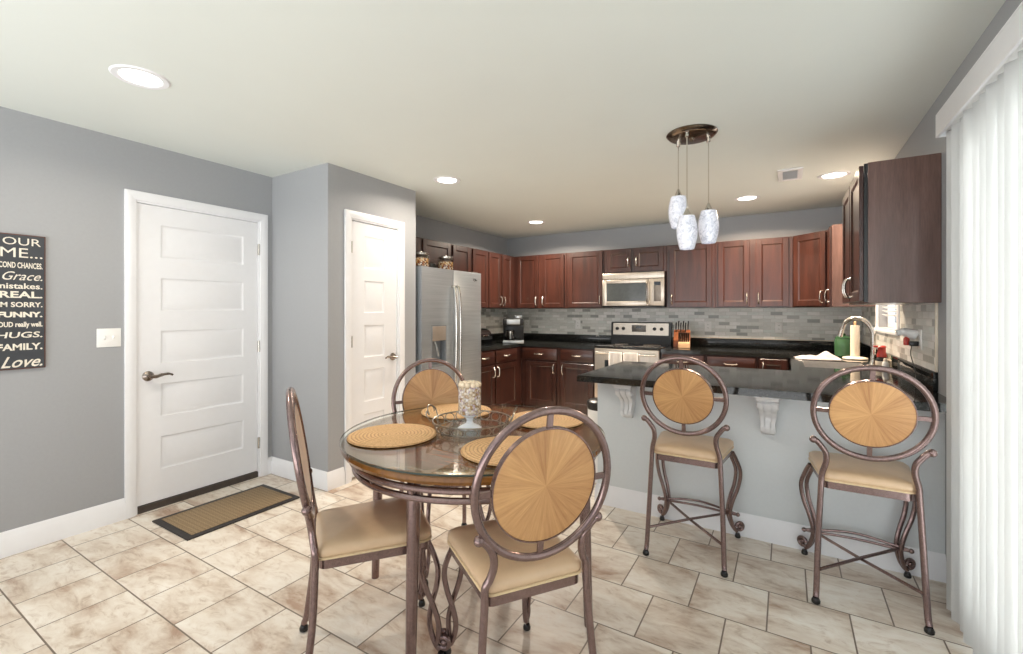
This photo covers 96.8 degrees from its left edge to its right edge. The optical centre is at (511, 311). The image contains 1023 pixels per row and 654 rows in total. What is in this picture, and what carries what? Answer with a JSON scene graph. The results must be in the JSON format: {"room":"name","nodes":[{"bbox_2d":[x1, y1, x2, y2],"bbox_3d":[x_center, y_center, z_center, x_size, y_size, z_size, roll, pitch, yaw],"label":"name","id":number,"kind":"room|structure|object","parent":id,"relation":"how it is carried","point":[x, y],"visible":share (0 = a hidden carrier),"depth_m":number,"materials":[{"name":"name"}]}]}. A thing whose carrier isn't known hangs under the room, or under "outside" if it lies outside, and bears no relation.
{"room":"eat-in kitchen","nodes":[
{"label":"eat-in kitchen","id":0,"kind":"room"},
{"bbox_2d":[0,106,506,532],"bbox_3d":[-1.966,0.108,3.868,0.100,2.440,7.180,0,0,31],"label":"wall","id":1,"kind":"structure","parent":0,"point":[62,421],"depth_m":2.72,"materials":[{"name":"grey paint"}]},
{"bbox_2d":[0,232,45,370],"bbox_3d":[-2.750,-0.057,2.457,0.019,0.745,0.325,0,0,31],"label":"wall sign","id":2,"kind":"object","parent":1,"relation":"attached to","point":[22,257],"visible":1,"depth_m":2.51,"materials":[{"name":"wood"}]},
{"bbox_2d":[97,328,120,347],"bbox_3d":[-2.518,0.161,2.843,0.017,0.116,0.120,0,0,31],"label":"light switch","id":3,"kind":"object","parent":1,"relation":"attached to","point":[108,337],"visible":1,"depth_m":2.85,"materials":[{"name":"white plastic"}]},
{"bbox_2d":[0,456,344,558],"bbox_3d":[-2.326,1.260,2.473,0.729,0.135,4.420,0,0,31],"label":"baseboard","id":4,"kind":"structure","parent":1,"relation":"attached to","point":[24,538],"depth_m":2.73,"materials":[{"name":"white paint"}]},
{"bbox_2d":[124,189,267,518],"bbox_3d":[-2.262,0.269,3.325,0.155,2.118,0.936,0,0,31],"label":"door","id":5,"kind":"structure","parent":1,"relation":"in","point":[196,273],"depth_m":3.24,"materials":[{"name":"white paint"}]},
{"bbox_2d":[416,237,450,267],"bbox_3d":[-1.068,-0.642,4.885,0.381,0.290,0.999,0,0,31],"label":"upper cabinet","id":6,"kind":"object","parent":1,"relation":"attached to","point":[435,249],"visible":0.16,"depth_m":4.96,"materials":[{"name":"brown wood"}]},
{"bbox_2d":[451,244,487,307],"bbox_3d":[-0.616,-0.417,5.630,0.381,0.739,0.739,0,0,31],"label":"upper cabinet","id":7,"kind":"object","parent":1,"relation":"attached to","point":[466,259],"visible":0.21,"depth_m":5.60,"materials":[{"name":"brown wood"}]},
{"bbox_2d":[481,309,507,333],"bbox_3d":[-0.507,0.132,6.171,0.008,0.359,1.712,0,0,31],"label":"tiled wall","id":8,"kind":"structure","parent":1,"relation":"attached to","point":[491,319],"depth_m":6.57,"materials":[{"name":"tile"}]},
{"bbox_2d":[481,251,513,308],"bbox_3d":[-0.247,-0.417,6.239,0.381,0.739,0.677,0,0,31],"label":"upper cabinet","id":9,"kind":"object","parent":1,"relation":"attached to","point":[500,266],"visible":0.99,"depth_m":6.11,"materials":[{"name":"brown wood"}]},
{"bbox_2d":[272,163,415,471],"bbox_3d":[-1.430,0.108,3.967,0.713,2.440,0.935,0,0,31],"label":"wall","id":10,"kind":"structure","parent":0,"point":[309,204],"depth_m":3.54,"materials":[{"name":"grey paint"}]},
{"bbox_2d":[344,209,404,483],"bbox_3d":[-1.142,0.267,3.788,0.145,2.123,0.634,0,0,31],"label":"door","id":11,"kind":"structure","parent":10,"relation":"in","point":[374,246],"depth_m":3.76,"materials":[{"name":"white paint"}]},
{"bbox_2d":[453,270,480,386],"bbox_3d":[-0.863,0.442,4.772,0.810,1.732,0.950,0,0,31],"label":"door","id":12,"kind":"structure","parent":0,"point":[466,285],"depth_m":4.79,"materials":[{"name":"metal"}]},
{"bbox_2d":[0,404,972,653],"bbox_3d":[-0.047,1.368,2.764,4.525,0.080,7.280,0,0,31],"label":"floor","id":13,"kind":"structure","parent":0,"point":[133,585],"depth_m":2.10,"materials":[{"name":"tile"}]},
{"bbox_2d":[152,484,299,540],"bbox_3d":[-1.890,1.321,3.056,0.464,0.012,0.716,0,0,31],"label":"doormat","id":14,"kind":"object","parent":13,"relation":"on","point":[191,523],"visible":0.89,"depth_m":2.99,"materials":[{"name":"beige fabric"}]},
{"bbox_2d":[286,387,450,653],"bbox_3d":[-0.570,0.804,1.797,0.576,1.048,0.475,0,0,-23],"label":"dining chair","id":15,"kind":"object","parent":13,"relation":"on","point":[372,530],"visible":0.81,"depth_m":1.69,"materials":[{"name":"beige leather"}]},
{"bbox_2d":[391,358,491,583],"bbox_3d":[-0.376,0.804,2.507,0.475,1.048,0.576,0,0,-26],"label":"dining chair","id":16,"kind":"object","parent":13,"relation":"on","point":[431,386],"visible":0.24,"depth_m":2.71,"materials":[{"name":"brown wood"}]},
{"bbox_2d":[416,265,480,386],"bbox_3d":[-0.864,0.436,4.770,0.810,1.744,0.955,0,0,31],"label":"refrigerator","id":17,"kind":"object","parent":13,"relation":"on","point":[448,302],"visible":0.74,"depth_m":4.52,"materials":[{"name":"silver metal"}]},
{"bbox_2d":[416,251,428,266],"bbox_3d":[-0.887,-0.507,4.442,0.170,0.182,0.170,0,0,31],"label":"glass jar","id":18,"kind":"object","parent":17,"relation":"on","point":[424,261],"visible":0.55,"depth_m":4.38,"materials":[{"name":"clear glass"}]},
{"bbox_2d":[429,261,435,267],"bbox_3d":[-0.827,-0.469,4.657,0.112,0.104,0.111,0,0,31],"label":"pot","id":19,"kind":"object","parent":17,"relation":"on","point":[431,264],"visible":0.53,"depth_m":4.61,"materials":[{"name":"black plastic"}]},
{"bbox_2d":[438,255,452,269],"bbox_3d":[-0.690,-0.507,4.767,0.170,0.182,0.170,0,0,31],"label":"glass jar","id":20,"kind":"object","parent":17,"relation":"on","point":[442,264],"visible":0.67,"depth_m":4.71,"materials":[{"name":"clear glass"}]},
{"bbox_2d":[339,404,604,653],"bbox_3d":[-0.169,0.938,2.125,1.191,0.781,1.191,0,0,-12],"label":"dining table","id":21,"kind":"object","parent":13,"relation":"on","point":[438,460],"visible":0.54,"depth_m":1.69,"materials":[{"name":"clear glass"}]},
{"bbox_2d":[347,424,436,447],"bbox_3d":[-0.526,0.543,2.010,0.384,0.009,0.384,0,0,31],"label":"placemat","id":22,"kind":"object","parent":21,"relation":"on","point":[387,435],"visible":1,"depth_m":1.98,"materials":[{"name":"wicker"}]},
{"bbox_2d":[421,403,490,419],"bbox_3d":[-0.302,0.543,2.496,0.384,0.009,0.384,0,0,31],"label":"placemat","id":23,"kind":"object","parent":21,"relation":"on","point":[443,408],"visible":0.65,"depth_m":2.46,"materials":[{"name":"wicker"}]},
{"bbox_2d":[426,404,517,437],"bbox_3d":[-0.182,0.490,2.103,0.421,0.115,0.370,0,0,6],"label":"wire tray","id":24,"kind":"object","parent":21,"relation":"on","point":[504,424],"visible":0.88,"depth_m":2.04,"materials":[{"name":"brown metal"}]},
{"bbox_2d":[458,380,481,430],"bbox_3d":[-0.192,0.425,2.086,0.110,0.218,0.110,0,0,31],"label":"candle holder","id":25,"kind":"object","parent":24,"relation":"on","point":[469,392],"visible":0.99,"depth_m":2.05,"materials":[{"name":"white glass"}]},
{"bbox_2d":[458,386,480,415],"bbox_3d":[-0.192,0.404,2.086,0.104,0.128,0.104,0,0,31],"label":"candle cup","id":26,"kind":"object","parent":25,"relation":"on","point":[469,397],"depth_m":2.04,"materials":[{"name":"glass"}]},
{"bbox_2d":[460,436,521,465],"bbox_3d":[-0.009,0.543,1.793,0.384,0.009,0.384,0,0,31],"label":"placemat","id":27,"kind":"object","parent":21,"relation":"on","point":[474,450],"visible":0.46,"depth_m":1.78,"materials":[{"name":"wicker"}]},
{"bbox_2d":[508,411,582,428],"bbox_3d":[0.176,0.543,2.307,0.384,0.009,0.384,0,0,31],"label":"placemat","id":28,"kind":"object","parent":21,"relation":"on","point":[565,421],"visible":0.35,"depth_m":2.23,"materials":[{"name":"wicker"}]},
{"bbox_2d":[481,350,495,405],"bbox_3d":[-0.559,0.892,5.448,0.665,0.872,0.439,0,0,31],"label":"base cabinet","id":29,"kind":"object","parent":13,"relation":"on","point":[488,372],"visible":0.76,"depth_m":5.35,"materials":[{"name":"brown wood"}]},
{"bbox_2d":[481,333,610,350],"bbox_3d":[0.196,0.383,5.744,1.652,0.142,1.729,0,0,31],"label":"countertop","id":30,"kind":"structure","parent":29,"relation":"on","point":[575,341],"depth_m":6.16,"materials":[{"name":"black stone"}]},
{"bbox_2d":[481,328,491,345],"bbox_3d":[-0.431,0.308,5.592,0.309,0.209,0.340,0,0,31],"label":"bread box","id":31,"kind":"object","parent":30,"relation":"on","point":[486,336],"visible":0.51,"depth_m":5.58,"materials":[{"name":"black metal"}]},
{"bbox_2d":[503,316,523,342],"bbox_3d":[0.026,0.230,6.069,0.276,0.365,0.322,0,0,1],"label":"coffee maker","id":32,"kind":"object","parent":30,"relation":"on","point":[513,328],"visible":1,"depth_m":5.98,"materials":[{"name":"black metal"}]},
{"bbox_2d":[494,346,520,406],"bbox_3d":[-0.276,0.892,5.916,0.665,0.872,0.652,0,0,31],"label":"base cabinet","id":33,"kind":"object","parent":13,"relation":"on","point":[507,364],"visible":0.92,"depth_m":5.74,"materials":[{"name":"brown wood"}]},
{"bbox_2d":[441,406,610,653],"bbox_3d":[0.007,0.804,1.600,0.475,1.048,0.576,0,0,-23],"label":"dining chair","id":34,"kind":"object","parent":13,"relation":"on","point":[544,481],"visible":0.94,"depth_m":1.40,"materials":[{"name":"brown wood"}]},
{"bbox_2d":[521,346,559,408],"bbox_3d":[0.521,0.892,6.153,0.566,0.872,0.690,0,0,31],"label":"base cabinet","id":35,"kind":"object","parent":13,"relation":"on","point":[540,366],"visible":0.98,"depth_m":5.89,"materials":[{"name":"brown wood"}]},
{"bbox_2d":[560,348,594,415],"bbox_3d":[0.970,0.892,5.881,0.479,0.872,0.690,0,0,31],"label":"base cabinet","id":36,"kind":"object","parent":13,"relation":"on","point":[574,394],"visible":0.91,"depth_m":5.63,"materials":[{"name":"brown wood"}]},
{"bbox_2d":[587,397,597,482],"bbox_3d":[0.722,1.010,3.596,0.244,0.636,0.244,0,0,31],"label":"trash can","id":37,"kind":"object","parent":13,"relation":"on","point":[592,403],"visible":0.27,"depth_m":3.52,"materials":[{"name":"white plastic"}]},
{"bbox_2d":[594,322,671,397],"bbox_3d":[1.482,0.718,5.525,0.770,1.180,0.733,0,0,31],"label":"range","id":38,"kind":"object","parent":13,"relation":"on","point":[647,339],"visible":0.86,"depth_m":5.64,"materials":[{"name":"silver metal"}]},
{"bbox_2d":[609,352,622,365],"bbox_3d":[1.209,0.656,5.275,0.155,0.384,0.044,0,0,31],"label":"dish towel","id":39,"kind":"object","parent":38,"relation":"hanging from","point":[614,357],"visible":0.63,"depth_m":5.26,"materials":[{"name":"white fabric"}]},
{"bbox_2d":[595,347,660,359],"bbox_3d":[1.506,0.866,5.565,0.762,0.885,0.640,0,0,31],"label":"door","id":40,"kind":"structure","parent":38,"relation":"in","point":[630,348],"depth_m":5.19,"materials":[{"name":"silver metal"}]},
{"bbox_2d":[623,352,638,361],"bbox_3d":[1.363,0.656,5.181,0.165,0.384,0.044,0,0,31],"label":"dish towel","id":41,"kind":"object","parent":38,"relation":"hanging from","point":[633,357],"visible":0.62,"depth_m":5.17,"materials":[{"name":"white fabric"}]},
{"bbox_2d":[594,343,671,349],"bbox_3d":[1.493,0.414,5.544,0.770,0.017,0.650,0,0,31],"label":"cooktop","id":42,"kind":"object","parent":38,"relation":"in","point":[609,346],"depth_m":5.40,"materials":[{"name":"black glass"}]},
{"bbox_2d":[661,352,705,364],"bbox_3d":[2.033,0.892,5.238,0.474,0.872,0.690,0,0,31],"label":"base cabinet","id":43,"kind":"object","parent":13,"relation":"on","point":[702,357],"visible":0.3,"depth_m":4.96,"materials":[{"name":"brown wood"}]},
{"bbox_2d":[640,356,744,577],"bbox_3d":[1.010,0.775,2.559,0.505,1.105,0.583,0,0,31],"label":"bar stool","id":44,"kind":"object","parent":13,"relation":"on","point":[682,395],"visible":1,"depth_m":2.40,"materials":[{"name":"brown metal"}]},
{"bbox_2d":[706,355,757,368],"bbox_3d":[2.444,0.892,4.989,0.484,0.872,0.690,0,0,31],"label":"base cabinet","id":45,"kind":"object","parent":13,"relation":"on","point":[711,360],"visible":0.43,"depth_m":4.72,"materials":[{"name":"brown wood"}]},
{"bbox_2d":[758,357,788,369],"bbox_3d":[2.770,0.892,4.791,0.274,0.872,0.690,0,0,31],"label":"base cabinet","id":46,"kind":"object","parent":13,"relation":"on","point":[772,363],"visible":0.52,"depth_m":4.53,"materials":[{"name":"brown wood"}]},
{"bbox_2d":[797,365,939,635],"bbox_3d":[1.662,0.775,2.153,0.505,1.105,0.583,0,0,30],"label":"bar stool","id":47,"kind":"object","parent":13,"relation":"on","point":[871,413],"visible":1,"depth_m":1.99,"materials":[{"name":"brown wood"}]},
{"bbox_2d":[0,0,1005,238],"bbox_3d":[-0.047,-1.152,2.764,4.525,0.080,7.280,0,0,31],"label":"ceiling","id":48,"kind":"structure","parent":0,"point":[561,114],"depth_m":2.22,"materials":[{"name":"paint"}]},
{"bbox_2d":[108,64,170,89],"bbox_3d":[-1.757,-1.109,2.151,0.230,0.006,0.230,0,0,31],"label":"recessed light","id":49,"kind":"object","parent":48,"relation":"in","point":[130,74],"visible":1,"depth_m":2.14,"materials":[{"name":"white paint"}]},
{"bbox_2d":[433,176,460,183],"bbox_3d":[-0.543,-1.109,3.825,0.230,0.006,0.230,0,0,31],"label":"recessed light","id":50,"kind":"object","parent":48,"relation":"in","point":[441,179],"visible":1,"depth_m":3.82,"materials":[{"name":"white glass"}]},
{"bbox_2d":[527,220,544,223],"bbox_3d":[0.303,-1.109,5.609,0.230,0.006,0.230,0,0,31],"label":"recessed light","id":51,"kind":"object","parent":48,"relation":"in","point":[531,221],"visible":1,"depth_m":5.61,"materials":[{"name":"white glass"}]},
{"bbox_2d":[666,124,718,249],"bbox_3d":[1.120,-0.746,2.824,0.301,0.732,0.311,0,0,31],"label":"pendant light","id":52,"kind":"object","parent":48,"relation":"hanging from","point":[681,219],"visible":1,"depth_m":2.78,"materials":[{"name":"white glass"}]},
{"bbox_2d":[734,195,759,200],"bbox_3d":[2.297,-1.109,4.428,0.230,0.006,0.230,0,0,31],"label":"recessed light","id":53,"kind":"object","parent":48,"relation":"in","point":[747,197],"visible":1,"depth_m":4.42,"materials":[{"name":"white paint"}]},
{"bbox_2d":[777,167,802,181],"bbox_3d":[2.244,-1.106,3.657,0.170,0.012,0.340,0,0,31],"label":"ceiling vent","id":54,"kind":"object","parent":48,"relation":"in","point":[796,173],"visible":1,"depth_m":3.63,"materials":[{"name":"white metal"}]},
{"bbox_2d":[817,171,851,179],"bbox_3d":[2.618,-1.109,3.685,0.230,0.006,0.230,0,0,31],"label":"recessed light","id":55,"kind":"object","parent":48,"relation":"in","point":[836,174],"visible":1,"depth_m":3.68,"materials":[{"name":"white paint"}]},
{"bbox_2d":[507,206,842,370],"bbox_3d":[1.812,0.108,5.835,4.525,2.440,0.100,0,0,31],"label":"wall","id":56,"kind":"structure","parent":0,"point":[800,222],"depth_m":5.70,"materials":[{"name":"grey paint"}]},
{"bbox_2d":[514,257,514,308],"bbox_3d":[-0.010,-0.417,6.687,0.324,0.739,0.329,0,0,31],"label":"cabinet filler","id":57,"kind":"object","parent":56,"relation":"attached to","point":[514,257],"visible":0.14,"depth_m":6.46,"materials":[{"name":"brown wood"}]},
{"bbox_2d":[515,253,572,308],"bbox_3d":[0.460,-0.417,6.369,0.802,0.739,0.386,0,0,31],"label":"upper cabinet","id":58,"kind":"object","parent":56,"relation":"attached to","point":[540,280],"visible":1,"depth_m":6.24,"materials":[{"name":"brown wood"}]},
{"bbox_2d":[567,250,604,308],"bbox_3d":[1.028,-0.417,6.025,0.525,0.739,0.386,0,0,31],"label":"upper cabinet","id":59,"kind":"object","parent":56,"relation":"attached to","point":[585,270],"visible":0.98,"depth_m":5.89,"materials":[{"name":"brown wood"}]},
{"bbox_2d":[605,246,666,273],"bbox_3d":[1.580,-0.635,5.691,0.763,0.303,0.386,0,0,31],"label":"upper cabinet","id":60,"kind":"object","parent":56,"relation":"attached to","point":[642,259],"visible":0.99,"depth_m":5.54,"materials":[{"name":"brown wood"}]},
{"bbox_2d":[602,271,666,307],"bbox_3d":[1.558,-0.267,5.657,0.752,0.420,0.464,0,0,31],"label":"microwave","id":61,"kind":"object","parent":60,"relation":"attached to","point":[637,289],"visible":0.99,"depth_m":5.49,"materials":[{"name":"silver metal"}]},
{"bbox_2d":[508,307,861,341],"bbox_3d":[1.776,0.132,5.794,4.303,0.359,0.008,0,0,31],"label":"tiled wall","id":62,"kind":"structure","parent":56,"relation":"attached to","point":[757,323],"depth_m":5.40,"materials":[{"name":"tile"}]},
{"bbox_2d":[525,320,528,327],"bbox_3d":[0.229,0.173,6.720,0.075,0.116,0.009,0,0,31],"label":"outlet","id":63,"kind":"object","parent":62,"relation":"attached to","point":[526,321],"visible":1,"depth_m":6.72,"materials":[{"name":"white plastic"}]},
{"bbox_2d":[575,320,579,328],"bbox_3d":[0.921,0.173,6.301,0.075,0.116,0.009,0,0,31],"label":"outlet","id":64,"kind":"object","parent":62,"relation":"attached to","point":[577,322],"visible":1,"depth_m":6.30,"materials":[{"name":"white plastic"}]},
{"bbox_2d":[705,322,710,330],"bbox_3d":[2.352,0.173,5.435,0.075,0.116,0.009,0,0,31],"label":"outlet","id":65,"kind":"object","parent":62,"relation":"attached to","point":[707,324],"visible":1,"depth_m":5.43,"materials":[{"name":"white plastic"}]},
{"bbox_2d":[690,337,860,341],"bbox_3d":[2.808,0.307,5.161,1.857,0.009,0.004,0,0,31],"label":"trim","id":66,"kind":"structure","parent":62,"relation":"attached to","point":[690,337],"depth_m":5.12,"materials":[{"name":"black stone"}]},
{"bbox_2d":[667,243,714,307],"bbox_3d":[2.133,-0.417,5.356,0.529,0.739,0.386,0,0,31],"label":"upper cabinet","id":67,"kind":"object","parent":56,"relation":"attached to","point":[690,273],"visible":0.93,"depth_m":5.22,"materials":[{"name":"brown wood"}]},
{"bbox_2d":[715,236,792,307],"bbox_3d":[2.677,-0.417,5.026,0.741,0.739,0.386,0,0,31],"label":"upper cabinet","id":68,"kind":"object","parent":56,"relation":"attached to","point":[751,273],"visible":1,"depth_m":4.91,"materials":[{"name":"brown wood"}]},
{"bbox_2d":[793,230,829,307],"bbox_3d":[3.202,-0.417,4.585,0.610,0.739,0.598,0,0,31],"label":"upper cabinet","id":69,"kind":"object","parent":56,"relation":"attached to","point":[810,249],"visible":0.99,"depth_m":4.52,"materials":[{"name":"brown wood"}]},
{"bbox_2d":[598,383,944,553],"bbox_3d":[1.397,0.892,2.749,1.796,0.872,0.110,0,0,31],"label":"wall","id":70,"kind":"structure","parent":0,"point":[772,466],"depth_m":2.61,"materials":[{"name":"grey paint"}]},
{"bbox_2d":[612,384,635,417],"bbox_3d":[0.748,0.580,2.982,0.124,0.250,0.162,0,0,31],"label":"corbel","id":71,"kind":"object","parent":70,"relation":"attached to","point":[626,394],"visible":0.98,"depth_m":2.98,"materials":[{"name":"white paint"}]},
{"bbox_2d":[755,397,779,434],"bbox_3d":[1.445,0.580,2.560,0.124,0.250,0.162,0,0,31],"label":"corbel","id":72,"kind":"object","parent":70,"relation":"attached to","point":[767,408],"visible":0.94,"depth_m":2.55,"materials":[{"name":"white paint"}]},
{"bbox_2d":[595,482,945,582],"bbox_3d":[1.387,1.260,2.746,1.813,0.135,0.126,0,0,31],"label":"baseboard","id":73,"kind":"structure","parent":70,"relation":"attached to","point":[783,533],"depth_m":2.60,"materials":[{"name":"white paint"}]},
{"bbox_2d":[878,0,1022,553],"bbox_3d":[1.811,0.108,1.581,0.120,2.440,7.180,0,0,31],"label":"wall","id":74,"kind":"structure","parent":0,"point":[923,141],"depth_m":2.28,"materials":[{"name":"grey paint"}]},
{"bbox_2d":[824,224,874,306],"bbox_3d":[3.075,-0.417,4.146,0.374,0.739,0.289,0,0,31],"label":"upper cabinet","id":75,"kind":"object","parent":74,"relation":"attached to","point":[834,232],"visible":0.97,"depth_m":4.08,"materials":[{"name":"brown wood"}]},
{"bbox_2d":[874,305,899,335],"bbox_3d":[2.939,-0.315,3.493,0.130,0.955,0.960,0,0,31],"label":"window","id":76,"kind":"structure","parent":74,"relation":"in","point":[891,320],"depth_m":3.65,"materials":[{"name":"white paint"}]},
{"bbox_2d":[882,306,895,316],"bbox_3d":[2.937,-0.347,3.494,0.035,0.766,0.808,0,0,31],"label":"window blind","id":77,"kind":"object","parent":76,"relation":"attached to","point":[887,307],"visible":0.1,"depth_m":3.59,"materials":[{"name":"white plastic"}]},
{"bbox_2d":[842,153,941,304],"bbox_3d":[2.237,-0.426,2.758,0.369,0.756,0.874,0,0,31],"label":"upper cabinet","id":78,"kind":"object","parent":74,"relation":"attached to","point":[892,209],"visible":1,"depth_m":2.38,"materials":[{"name":"brown wood"}]},
{"bbox_2d":[862,303,934,371],"bbox_3d":[2.908,0.132,3.516,0.008,0.359,2.717,0,0,31],"label":"tiled wall","id":79,"kind":"structure","parent":74,"relation":"attached to","point":[912,316],"depth_m":2.79,"materials":[{"name":"tile"}]},
{"bbox_2d":[909,341,918,378],"bbox_3d":[2.311,0.291,2.599,0.040,0.244,0.096,0,0,31],"label":"plug","id":80,"kind":"object","parent":79,"relation":"attached to","point":[911,343],"visible":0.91,"depth_m":2.62,"materials":[{"name":"black plastic"}]},
{"bbox_2d":[918,329,922,349],"bbox_3d":[2.349,0.158,2.611,0.009,0.116,0.075,0,0,31],"label":"outlet","id":81,"kind":"object","parent":79,"relation":"attached to","point":[920,335],"visible":1,"depth_m":2.60,"materials":[{"name":"white plastic"}]},
{"bbox_2d":[895,328,918,344],"bbox_3d":[2.334,0.144,2.678,0.107,0.104,0.058,0,0,31],"label":"plug","id":82,"kind":"object","parent":81,"relation":"attached to","point":[908,334],"visible":0.97,"depth_m":2.67,"materials":[{"name":"white plastic"}]},
{"bbox_2d":[903,337,909,344],"bbox_3d":[2.331,0.171,2.680,0.030,0.050,0.030,0,0,31],"label":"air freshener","id":83,"kind":"object","parent":82,"relation":"on","point":[906,340],"depth_m":2.67,"materials":[{"name":"red plastic"}]},
{"bbox_2d":[935,303,937,371],"bbox_3d":[2.199,0.132,2.348,0.012,0.359,0.015,0,0,31],"label":"trim","id":84,"kind":"structure","parent":74,"relation":"attached to","point":[936,304],"depth_m":2.34,"materials":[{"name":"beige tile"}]},
{"bbox_2d":[936,1,1022,653],"bbox_3d":[1.382,0.209,1.086,0.099,2.178,2.150,0,0,31],"label":"vertical blinds","id":85,"kind":"object","parent":74,"relation":"attached to","point":[981,121],"visible":1,"depth_m":1.57,"materials":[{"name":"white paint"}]},
{"bbox_3d":[1.371,0.892,3.210,1.019,0.872,0.642,0,0,31],"label":"base cabinet","id":86,"kind":"object","parent":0,"visible":0},
{"bbox_2d":[577,337,945,412],"bbox_3d":[2.008,0.383,3.837,1.877,0.142,3.114,0,0,31],"label":"countertop","id":87,"kind":"structure","parent":86,"relation":"on","point":[800,383],"depth_m":2.96,"materials":[{"name":"black stone"}]},
{"bbox_2d":[673,321,689,347],"bbox_3d":[1.992,0.258,5.309,0.180,0.308,0.283,0,0,23],"label":"knife block","id":88,"kind":"object","parent":87,"relation":"on","point":[681,339],"visible":1,"depth_m":5.24,"materials":[{"name":"brown wood"}]},
{"bbox_2d":[794,351,840,359],"bbox_3d":[2.703,0.377,4.010,0.360,0.064,0.224,0,0,23],"label":"cloth","id":89,"kind":"object","parent":87,"relation":"on","point":[826,355],"visible":1,"depth_m":3.96,"materials":[{"name":"white fabric"}]},
{"bbox_2d":[803,360,861,368],"bbox_3d":[2.548,0.518,3.589,0.394,0.195,0.611,0,0,31],"label":"sink","id":90,"kind":"object","parent":87,"relation":"in","point":[819,364],"visible":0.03,"depth_m":3.85,"materials":[{"name":"metal"}]},
{"bbox_2d":[834,333,849,356],"bbox_3d":[3.083,0.304,4.212,0.148,0.216,0.148,0,0,31],"label":"canister","id":91,"kind":"object","parent":87,"relation":"on","point":[841,344],"visible":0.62,"depth_m":4.17,"materials":[{"name":"green ceramic"}]},
{"bbox_2d":[842,321,867,359],"bbox_3d":[3.015,0.246,3.984,0.186,0.332,0.186,0,0,31],"label":"paper towel holder","id":92,"kind":"object","parent":87,"relation":"on","point":[854,329],"visible":1,"depth_m":3.96,"materials":[{"name":"white paper"}]},
{"bbox_2d":[837,316,875,364],"bbox_3d":[2.721,0.222,3.550,0.095,0.381,0.304,0,0,-16],"label":"kitchen faucet","id":93,"kind":"object","parent":87,"relation":"on","point":[869,325],"visible":0.96,"depth_m":3.48,"materials":[{"name":"silver metal"}]},
{"bbox_2d":[869,353,875,364],"bbox_3d":[2.749,0.360,3.444,0.056,0.105,0.117,0,0,31],"label":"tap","id":94,"kind":"object","parent":93,"relation":"on","point":[873,355],"depth_m":3.46,"materials":[{"name":"silver metal"}]},
{"bbox_2d":[873,345,886,365],"bbox_3d":[2.723,0.330,3.341,0.079,0.165,0.075,0,0,-10],"label":"soap dispenser","id":95,"kind":"object","parent":87,"relation":"on","point":[881,354],"visible":0.72,"depth_m":3.32,"materials":[{"name":"red plastic"}]},
{"bbox_2d":[875,357,886,365],"bbox_3d":[2.725,0.370,3.342,0.075,0.085,0.075,0,0,31],"label":"bottle","id":96,"kind":"object","parent":95,"relation":"on","point":[879,360],"depth_m":3.32,"materials":[{"name":"white plastic"}]},
{"bbox_2d":[882,358,888,366],"bbox_3d":[2.647,0.371,3.213,0.040,0.083,0.039,0,0,31],"label":"bottle","id":97,"kind":"object","parent":87,"relation":"on","point":[885,363],"visible":0.66,"depth_m":3.20,"materials":[{"name":"white plastic"}]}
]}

